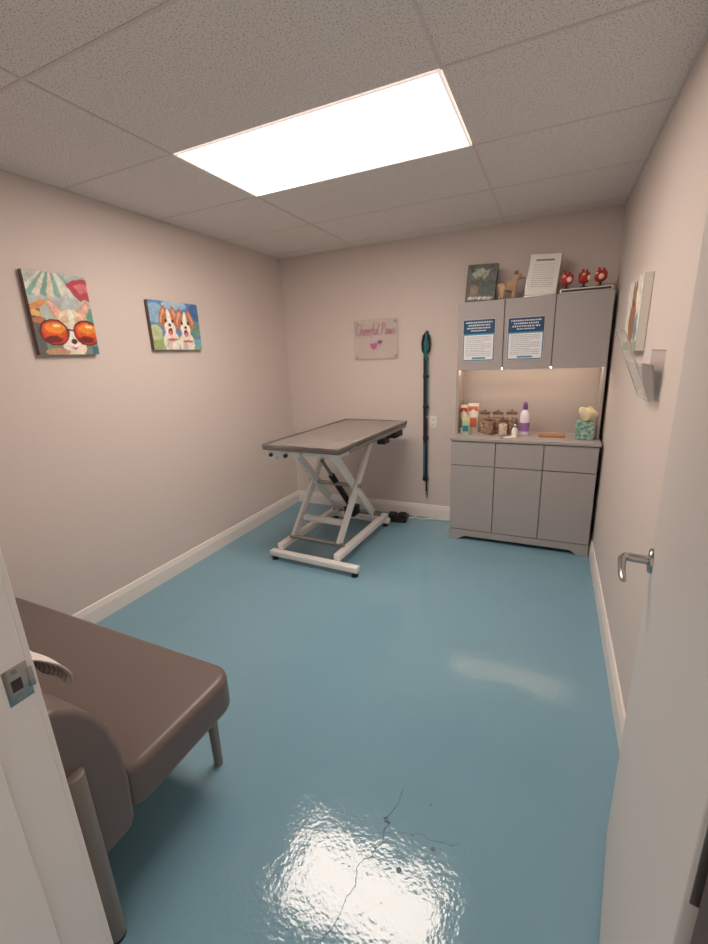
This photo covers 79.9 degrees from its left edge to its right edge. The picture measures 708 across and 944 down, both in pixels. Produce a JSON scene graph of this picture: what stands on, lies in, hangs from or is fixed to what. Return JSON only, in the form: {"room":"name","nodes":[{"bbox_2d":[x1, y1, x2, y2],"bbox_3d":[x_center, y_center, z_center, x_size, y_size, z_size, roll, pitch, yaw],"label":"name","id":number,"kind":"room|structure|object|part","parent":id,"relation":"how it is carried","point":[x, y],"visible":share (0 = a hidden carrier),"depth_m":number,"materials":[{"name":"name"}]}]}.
{"room":"veterinary clinic","nodes":[
{"label":"veterinary clinic","id":0,"kind":"room"},
{"bbox_2d":[0,170,297,615],"bbox_3d":[-1.404,-0.434,2.796,0.100,2.454,3.610,5,17,24],"label":"wall","id":1,"kind":"structure","parent":0,"point":[118,462],"depth_m":2.63,"materials":[{"name":"beige paint"}]},
{"bbox_2d":[17,268,98,354],"bbox_3d":[-1.550,-0.833,2.241,0.031,0.405,0.320,5,17,24],"label":"painting","id":2,"kind":"object","parent":1,"relation":"attached to","point":[58,308],"visible":1,"depth_m":2.21,"materials":[{"name":"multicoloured fabric"}]},
{"bbox_2d":[144,299,201,349],"bbox_3d":[-1.233,-1.003,2.911,0.031,0.310,0.425,5,17,24],"label":"painting","id":3,"kind":"object","parent":1,"relation":"attached to","point":[171,325],"visible":1,"depth_m":2.87,"materials":[{"name":"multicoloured fabric"}]},
{"bbox_3d":[-1.233,-1.003,2.911,0.030,0.310,0.425,5,17,24],"label":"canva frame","id":4,"kind":"part","parent":3,"relation":"part of","materials":[{"name":"brown"}]},
{"bbox_2d":[72,490,298,623],"bbox_3d":[-1.292,0.686,3.108,0.016,0.122,3.350,5,17,24],"label":"baseboard","id":5,"kind":"structure","parent":1,"relation":"attached to","point":[106,606],"depth_m":3.08,"materials":[{"name":"white paint"}]},
{"bbox_2d":[0,0,707,258],"bbox_3d":[-0.139,-1.457,1.925,2.760,0.004,3.350,5,17,24],"label":"grid","id":6,"kind":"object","parent":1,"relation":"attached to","point":[169,2],"depth_m":1.68,"materials":[{"name":"silver metal"}]},
{"bbox_2d":[0,0,707,257],"bbox_3d":[-0.153,-1.479,1.890,2.960,0.060,3.610,5,17,24],"label":"ceiling","id":7,"kind":"structure","parent":0,"point":[188,74],"depth_m":1.50,"materials":[{"name":"tile"}]},
{"bbox_2d":[174,69,471,196],"bbox_3d":[-0.136,-1.460,1.901,1.200,0.024,0.600,5,17,24],"label":"recessed light","id":8,"kind":"object","parent":7,"relation":"in","point":[419,116],"visible":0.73,"depth_m":1.82,"materials":[{"name":"white plastic"}]},
{"bbox_2d":[96,501,618,943],"bbox_3d":[-0.276,1.022,2.079,2.960,0.060,4.670,5,17,24],"label":"floor","id":9,"kind":"structure","parent":0,"point":[420,746],"depth_m":1.64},
{"bbox_2d":[15,597,229,943],"bbox_3d":[-1.185,0.780,1.554,1.436,0.756,0.623,5,17,24],"label":"bench","id":10,"kind":"object","parent":9,"relation":"on","point":[132,709],"visible":0.7,"depth_m":1.35,"materials":[{"name":"brown leather"}]},
{"bbox_2d":[30,651,72,683],"bbox_3d":[-1.072,0.534,1.196,0.476,0.176,0.237,5,17,24],"label":"throw blanket","id":11,"kind":"object","parent":10,"relation":"on","point":[44,664],"visible":0.39,"depth_m":1.21,"materials":[{"name":"fabric"}]},
{"bbox_3d":[-1.293,0.713,1.337,1.408,0.503,0.189,5,17,24],"label":"backrest","id":12,"kind":"part","parent":10,"relation":"part of","materials":[{"name":"brown leather"}]},
{"bbox_3d":[-0.655,0.985,1.074,0.047,0.555,0.047,5,17,24],"label":"leg","id":13,"kind":"part","parent":10,"relation":"part of","materials":[{"name":"grey metal"}]},
{"bbox_3d":[-1.163,0.785,1.638,1.408,0.144,0.462,5,17,24],"label":"seat","id":14,"kind":"part","parent":10,"relation":"part of","materials":[{"name":"brown leather"}]},
{"bbox_3d":[-0.527,0.989,1.593,0.040,0.281,0.040,5,17,24],"label":"leg","id":15,"kind":"part","parent":10,"relation":"part of","materials":[{"name":"grey metal"}]},
{"bbox_2d":[261,418,406,577],"bbox_3d":[-0.111,0.133,3.395,0.754,0.940,1.210,6,17,27],"label":"exam table","id":16,"kind":"object","parent":9,"relation":"on","point":[336,440],"visible":1,"depth_m":3.27,"materials":[{"name":"silver metal"}]},
{"bbox_3d":[-0.338,0.074,3.534,0.026,0.768,0.704,6,17,27],"label":"scissor arm","id":17,"kind":"part","parent":16,"relation":"part of","materials":[{"name":"white metal"}]},
{"bbox_3d":[-0.364,0.460,3.651,0.052,0.045,0.900,6,17,27],"label":"rail","id":18,"kind":"part","parent":16,"relation":"part of","materials":[{"name":"white metal"}]},
{"bbox_3d":[-0.304,0.075,3.528,0.026,0.769,0.724,6,17,27],"label":"scissor arm","id":19,"kind":"part","parent":16,"relation":"part of","materials":[{"name":"white metal"}]},
{"bbox_3d":[-0.212,-0.031,3.300,0.028,0.173,0.152,6,17,27],"label":"actuator rod","id":20,"kind":"part","parent":16,"relation":"part of","materials":[{"name":"metal"}]},
{"bbox_3d":[-0.088,0.190,3.588,0.100,0.467,0.400,6,17,27],"label":"lift motor","id":21,"kind":"part","parent":16,"relation":"part of","materials":[{"name":"black plastic"}]},
{"bbox_3d":[-0.002,0.104,3.375,0.026,0.769,0.724,6,17,27],"label":"scissor arm","id":22,"kind":"part","parent":16,"relation":"part of","materials":[{"name":"white metal"}]},
{"bbox_3d":[0.023,0.110,3.352,0.026,0.768,0.704,6,17,27],"label":"scissor arm","id":23,"kind":"part","parent":16,"relation":"part of","materials":[{"name":"white metal"}]},
{"bbox_3d":[0.122,-0.239,3.160,0.040,0.044,1.040,6,17,27],"label":"sub frame rail","id":24,"kind":"part","parent":16,"relation":"part of","materials":[{"name":"white metal"}]},
{"bbox_3d":[0.081,0.503,3.426,0.052,0.045,0.900,6,17,27],"label":"rail","id":25,"kind":"part","parent":16,"relation":"part of","materials":[{"name":"white metal"}]},
{"bbox_3d":[0.194,-0.258,3.116,0.029,0.022,1.000,6,17,27],"label":"accessory rail","id":26,"kind":"part","parent":16,"relation":"part of","materials":[{"name":"metal"}]},
{"bbox_2d":[388,511,408,522],"bbox_3d":[0.413,0.408,3.961,0.180,0.068,0.180,2,16,16],"label":"foot pedal","id":27,"kind":"object","parent":9,"relation":"on","point":[401,517],"visible":0.94,"depth_m":3.89,"materials":[{"name":"black plastic"}]},
{"bbox_2d":[409,517,449,520],"bbox_3d":[0.709,0.435,3.924,0.402,0.012,0.052,2,16,15],"label":"power cord","id":28,"kind":"object","parent":9,"relation":"on","point":[410,517],"visible":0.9,"depth_m":3.92,"materials":[{"name":"white plastic"}]},
{"bbox_2d":[449,289,614,556],"bbox_3d":[1.295,-0.350,3.235,1.031,1.845,0.404,5,17,24],"label":"hutch","id":29,"kind":"object","parent":9,"relation":"on","point":[531,489],"visible":0.91,"depth_m":3.16,"materials":[{"name":"grey laminate"}]},
{"bbox_2d":[460,405,467,432],"bbox_3d":[0.898,-0.436,3.455,0.058,0.225,0.055,5,17,24],"label":"packet","id":30,"kind":"object","parent":29,"relation":"on","point":[464,408],"visible":0.66,"depth_m":3.43,"materials":[{"name":"beige plastic"}]},
{"bbox_2d":[462,416,469,434],"bbox_3d":[0.894,-0.372,3.373,0.062,0.145,0.055,5,17,24],"label":"packet","id":31,"kind":"object","parent":29,"relation":"on","point":[465,419],"visible":1,"depth_m":3.36,"materials":[{"name":"green plastic"}]},
{"bbox_3d":[0.933,0.210,3.366,0.329,0.534,0.019,5,17,24],"label":"door","id":32,"kind":"part","parent":29,"relation":"part of","materials":[{"name":"grey laminate"}]},
{"bbox_2d":[468,403,478,431],"bbox_3d":[0.974,-0.443,3.451,0.085,0.235,0.055,5,17,24],"label":"packet","id":33,"kind":"object","parent":29,"relation":"on","point":[473,408],"visible":0.83,"depth_m":3.43,"materials":[{"name":"beige plastic"}]},
{"bbox_3d":[0.918,-0.143,3.269,0.329,0.186,0.019,5,17,24],"label":"drawer","id":34,"kind":"part","parent":29,"relation":"part of","materials":[{"name":"grey laminate"}]},
{"bbox_2d":[462,318,495,360],"bbox_3d":[0.934,-0.987,3.169,0.232,0.299,0.003,5,17,24],"label":"notice","id":35,"kind":"object","parent":29,"relation":"attached to","point":[478,334],"visible":1,"depth_m":3.17,"materials":[{"name":"white paper"}]},
{"bbox_3d":[0.946,-1.018,3.169,0.329,0.493,0.019,5,17,24],"label":"door","id":36,"kind":"part","parent":29,"relation":"part of","materials":[{"name":"grey laminate"}]},
{"bbox_2d":[465,263,498,301],"bbox_3d":[0.956,-1.415,3.166,0.233,0.274,0.057,5,17,24],"label":"picture frame","id":37,"kind":"object","parent":29,"relation":"on","point":[481,285],"visible":1,"depth_m":3.16,"materials":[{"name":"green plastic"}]},
{"bbox_2d":[479,409,490,432],"bbox_3d":[1.059,-0.413,3.421,0.096,0.186,0.096,5,17,24],"label":"storage jar","id":38,"kind":"object","parent":29,"relation":"on","point":[482,421],"visible":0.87,"depth_m":3.39,"materials":[{"name":"clear glass"}]},
{"bbox_3d":[1.056,-0.486,3.401,0.084,0.034,0.084,5,17,24],"label":"lid","id":39,"kind":"part","parent":38,"relation":"part of","materials":[{"name":"brown wood"}]},
{"bbox_2d":[485,416,493,434],"bbox_3d":[1.062,-0.365,3.319,0.072,0.148,0.072,5,17,24],"label":"storage jar","id":40,"kind":"object","parent":29,"relation":"on","point":[489,426],"visible":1,"depth_m":3.30,"materials":[{"name":"clear glass"}]},
{"bbox_2d":[492,410,503,432],"bbox_3d":[1.150,-0.406,3.380,0.096,0.186,0.096,5,17,24],"label":"storage jar","id":41,"kind":"object","parent":29,"relation":"on","point":[496,422],"visible":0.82,"depth_m":3.35,"materials":[{"name":"clear glass"}]},
{"bbox_3d":[1.147,-0.479,3.359,0.084,0.034,0.084,5,17,24],"label":"lid","id":42,"kind":"part","parent":41,"relation":"part of","materials":[{"name":"brown wood"}]},
{"bbox_2d":[499,417,507,434],"bbox_3d":[1.157,-0.355,3.276,0.069,0.143,0.069,5,17,24],"label":"storage jar","id":43,"kind":"object","parent":29,"relation":"on","point":[502,426],"visible":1,"depth_m":3.26,"materials":[{"name":"clear glass"}]},
{"bbox_2d":[497,270,524,298],"bbox_3d":[1.140,-1.363,3.074,0.203,0.189,0.071,-3,15,0],"label":"animal figurine","id":44,"kind":"object","parent":29,"relation":"on","point":[510,286],"visible":0.94,"depth_m":3.05,"materials":[{"name":"brown wood"}]},
{"bbox_2d":[505,409,517,433],"bbox_3d":[1.239,-0.397,3.328,0.099,0.191,0.099,5,17,24],"label":"storage jar","id":45,"kind":"object","parent":29,"relation":"on","point":[511,420],"visible":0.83,"depth_m":3.29,"materials":[{"name":"clear glass"}]},
{"bbox_3d":[1.236,-0.473,3.307,0.086,0.034,0.086,5,17,24],"label":"lid","id":46,"kind":"part","parent":45,"relation":"part of","materials":[{"name":"brown wood"}]},
{"bbox_2d":[511,424,517,437],"bbox_3d":[1.210,-0.310,3.184,0.042,0.100,0.042,5,17,24],"label":"bottle","id":47,"kind":"object","parent":29,"relation":"on","point":[514,429],"visible":0.96,"depth_m":3.17,"materials":[{"name":"white plastic"}]},
{"bbox_3d":[1.236,0.235,3.229,0.327,0.534,0.019,5,17,24],"label":"door","id":48,"kind":"part","parent":29,"relation":"part of","materials":[{"name":"grey laminate"}]},
{"bbox_3d":[1.222,-0.118,3.131,0.327,0.186,0.019,5,17,24],"label":"drawer","id":49,"kind":"part","parent":29,"relation":"part of","materials":[{"name":"grey laminate"}]},
{"bbox_2d":[519,402,529,435],"bbox_3d":[1.304,-0.405,3.226,0.071,0.255,0.071,5,17,24],"label":"bottle","id":50,"kind":"object","parent":29,"relation":"on","point":[525,414],"visible":1,"depth_m":3.21,"materials":[{"name":"white plastic"}]},
{"bbox_2d":[506,316,544,359],"bbox_3d":[1.231,-0.959,3.036,0.244,0.292,0.003,5,17,24],"label":"notice","id":51,"kind":"object","parent":29,"relation":"attached to","point":[525,338],"visible":1,"depth_m":3.03,"materials":[{"name":"white paper"}]},
{"bbox_2d":[450,430,601,446],"bbox_3d":[1.298,-0.270,3.257,1.031,0.022,0.404,5,17,24],"label":"countertop","id":52,"kind":"structure","parent":29,"relation":"on","point":[569,440],"depth_m":3.14,"materials":[{"name":"grey laminate"}]},
{"bbox_3d":[1.250,-0.992,3.032,0.327,0.493,0.019,5,17,24],"label":"door","id":53,"kind":"part","parent":29,"relation":"part of","materials":[{"name":"grey laminate"}]},
{"bbox_3d":[1.321,-0.547,3.257,1.015,0.510,0.242,5,17,24],"label":"niche frame","id":54,"kind":"part","parent":29,"relation":"part of","materials":[{"name":"grey laminate"}]},
{"bbox_2d":[524,253,562,296],"bbox_3d":[1.333,-1.389,2.978,0.233,0.292,0.080,6,17,28],"label":"sign","id":55,"kind":"object","parent":29,"relation":"on","point":[544,269],"visible":0.99,"depth_m":2.97,"materials":[{"name":"white paper"}]},
{"bbox_2d":[538,433,564,437],"bbox_3d":[1.481,-0.274,3.168,0.180,0.018,0.070,5,17,24],"label":"wooden block","id":56,"kind":"object","parent":29,"relation":"on","point":[540,434],"visible":1,"depth_m":3.15,"materials":[{"name":"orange wood"}]},
{"bbox_3d":[1.545,0.261,3.089,0.341,0.534,0.019,5,17,24],"label":"door","id":57,"kind":"part","parent":29,"relation":"part of","materials":[{"name":"grey laminate"}]},
{"bbox_3d":[1.531,-0.092,2.991,0.341,0.186,0.019,5,17,24],"label":"drawer","id":58,"kind":"part","parent":29,"relation":"part of","materials":[{"name":"grey laminate"}]},
{"bbox_3d":[1.558,-0.967,2.892,0.341,0.493,0.019,5,17,24],"label":"door","id":59,"kind":"part","parent":29,"relation":"part of","materials":[{"name":"grey laminate"}]},
{"bbox_2d":[574,406,597,439],"bbox_3d":[1.665,-0.352,3.023,0.133,0.231,0.112,5,17,24],"label":"tissue box","id":60,"kind":"object","parent":29,"relation":"on","point":[584,428],"visible":1,"depth_m":2.99,"materials":[{"name":"teal cardboard"}]},
{"bbox_2d":[560,285,613,293],"bbox_3d":[1.568,-1.231,2.861,0.315,0.028,0.111,5,17,24],"label":"display base","id":61,"kind":"object","parent":29,"relation":"on","point":[604,287],"visible":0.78,"depth_m":2.81,"materials":[{"name":"white"}]},
{"bbox_2d":[560,271,573,288],"bbox_3d":[1.452,-1.309,2.882,0.078,0.120,0.066,12,21,41],"label":"model","id":62,"kind":"object","parent":61,"relation":"on","point":[566,279],"visible":0.97,"depth_m":2.86},
{"bbox_2d":[578,269,591,287],"bbox_3d":[1.548,-1.301,2.839,0.078,0.120,0.066,0,16,9],"label":"model","id":63,"kind":"object","parent":61,"relation":"on","point":[584,277],"visible":0.96,"depth_m":2.82},
{"bbox_2d":[594,267,607,285],"bbox_3d":[1.633,-1.293,2.797,0.070,0.120,0.080,-13,19,-35],"label":"model","id":64,"kind":"object","parent":61,"relation":"on","point":[600,276],"visible":0.98,"depth_m":2.78},
{"bbox_2d":[280,205,625,506],"bbox_3d":[0.626,-0.777,3.737,2.760,2.454,0.100,5,17,24],"label":"wall","id":65,"kind":"structure","parent":0,"point":[420,283],"depth_m":3.73,"materials":[{"name":"beige paint"}]},
{"bbox_2d":[299,490,449,518],"bbox_3d":[0.648,0.361,3.996,2.728,0.122,0.016,5,17,24],"label":"baseboard","id":66,"kind":"structure","parent":65,"relation":"attached to","point":[416,509],"depth_m":4.08,"materials":[{"name":"white paint"}]},
{"bbox_2d":[354,318,397,359],"bbox_3d":[0.192,-1.177,3.754,0.412,0.333,0.028,5,17,24],"label":"wall plaque","id":67,"kind":"object","parent":65,"relation":"attached to","point":[373,346],"visible":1,"depth_m":3.73,"materials":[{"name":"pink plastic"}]},
{"bbox_2d":[421,329,430,498],"bbox_3d":[0.634,-0.474,3.732,0.070,1.500,0.062,-6,16,-14],"label":"leash","id":68,"kind":"object","parent":65,"relation":"hanging from","point":[426,336],"visible":1,"depth_m":3.69,"materials":[{"name":"teal fabric"}]},
{"bbox_2d":[429,416,436,428],"bbox_3d":[0.702,-0.441,3.738,0.070,0.114,0.009,5,17,24],"label":"wall outlet","id":69,"kind":"object","parent":65,"relation":"attached to","point":[433,419],"visible":1,"depth_m":3.74,"materials":[{"name":"white plastic"}]},
{"bbox_2d":[590,38,707,713],"bbox_3d":[1.193,-0.217,1.619,0.100,2.454,3.610,5,17,24],"label":"wall","id":70,"kind":"structure","parent":0,"point":[666,208],"depth_m":1.70,"materials":[{"name":"beige paint"}]},
{"bbox_2d":[588,529,625,752],"bbox_3d":[1.200,0.894,1.978,0.016,0.122,3.350,5,17,24],"label":"baseboard","id":71,"kind":"structure","parent":70,"relation":"attached to","point":[617,703],"depth_m":2.02,"materials":[{"name":"white paint"}]},
{"bbox_2d":[622,271,653,350],"bbox_3d":[1.325,-0.736,1.982,0.034,0.320,0.400,5,17,24],"label":"canvas","id":72,"kind":"object","parent":70,"relation":"attached to","point":[640,291],"visible":0.97,"depth_m":1.85,"materials":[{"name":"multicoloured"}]},
{"bbox_3d":[1.326,-0.736,1.982,0.033,0.320,0.400,5,17,24],"label":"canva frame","id":73,"kind":"part","parent":72,"relation":"part of","materials":[{"name":"white"}]},
{"bbox_2d":[615,329,665,402],"bbox_3d":[1.078,-0.410,1.617,0.137,0.259,0.244,5,17,24],"label":"brochure holder","id":74,"kind":"object","parent":70,"relation":"attached to","point":[648,383],"visible":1,"depth_m":1.58,"materials":[{"name":"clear plastic"}]},
{"bbox_3d":[-0.824,0.118,0.704,2.760,2.454,0.160,5,17,24],"label":"wall","id":75,"kind":"structure","parent":0,"visible":0},
{"bbox_2d":[0,660,35,707],"bbox_3d":[-0.578,0.365,0.731,0.005,0.068,0.043,5,17,24],"label":"strike plate","id":76,"kind":"object","parent":75,"relation":"attached to","point":[18,681],"visible":1,"depth_m":0.73,"materials":[{"name":"grey metal"}]},
{"bbox_2d":[0,548,113,943],"bbox_3d":[-0.615,0.326,0.660,0.039,2.060,0.170,5,17,24],"label":"trim","id":77,"kind":"structure","parent":75,"relation":"attached to","point":[47,897],"depth_m":0.77,"materials":[{"name":"white paint"}]},
{"bbox_2d":[599,207,707,943],"bbox_3d":[0.508,0.272,0.721,0.116,2.018,0.885,8,18,32],"label":"door","id":78,"kind":"structure","parent":75,"relation":"in","point":[656,866],"depth_m":0.60,"materials":[{"name":"white paint"}]},
{"bbox_3d":[0.673,0.223,1.012,0.071,0.063,0.145,8,18,32],"label":"lever handle","id":79,"kind":"part","parent":78,"relation":"part of","materials":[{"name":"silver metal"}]},
{"bbox_2d":[690,875,707,943],"bbox_3d":[0.250,0.398,0.268,0.018,2.060,0.170,5,17,24],"label":"trim","id":80,"kind":"structure","parent":75,"relation":"attached to","point":[700,932],"depth_m":0.33,"materials":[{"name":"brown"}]}
]}

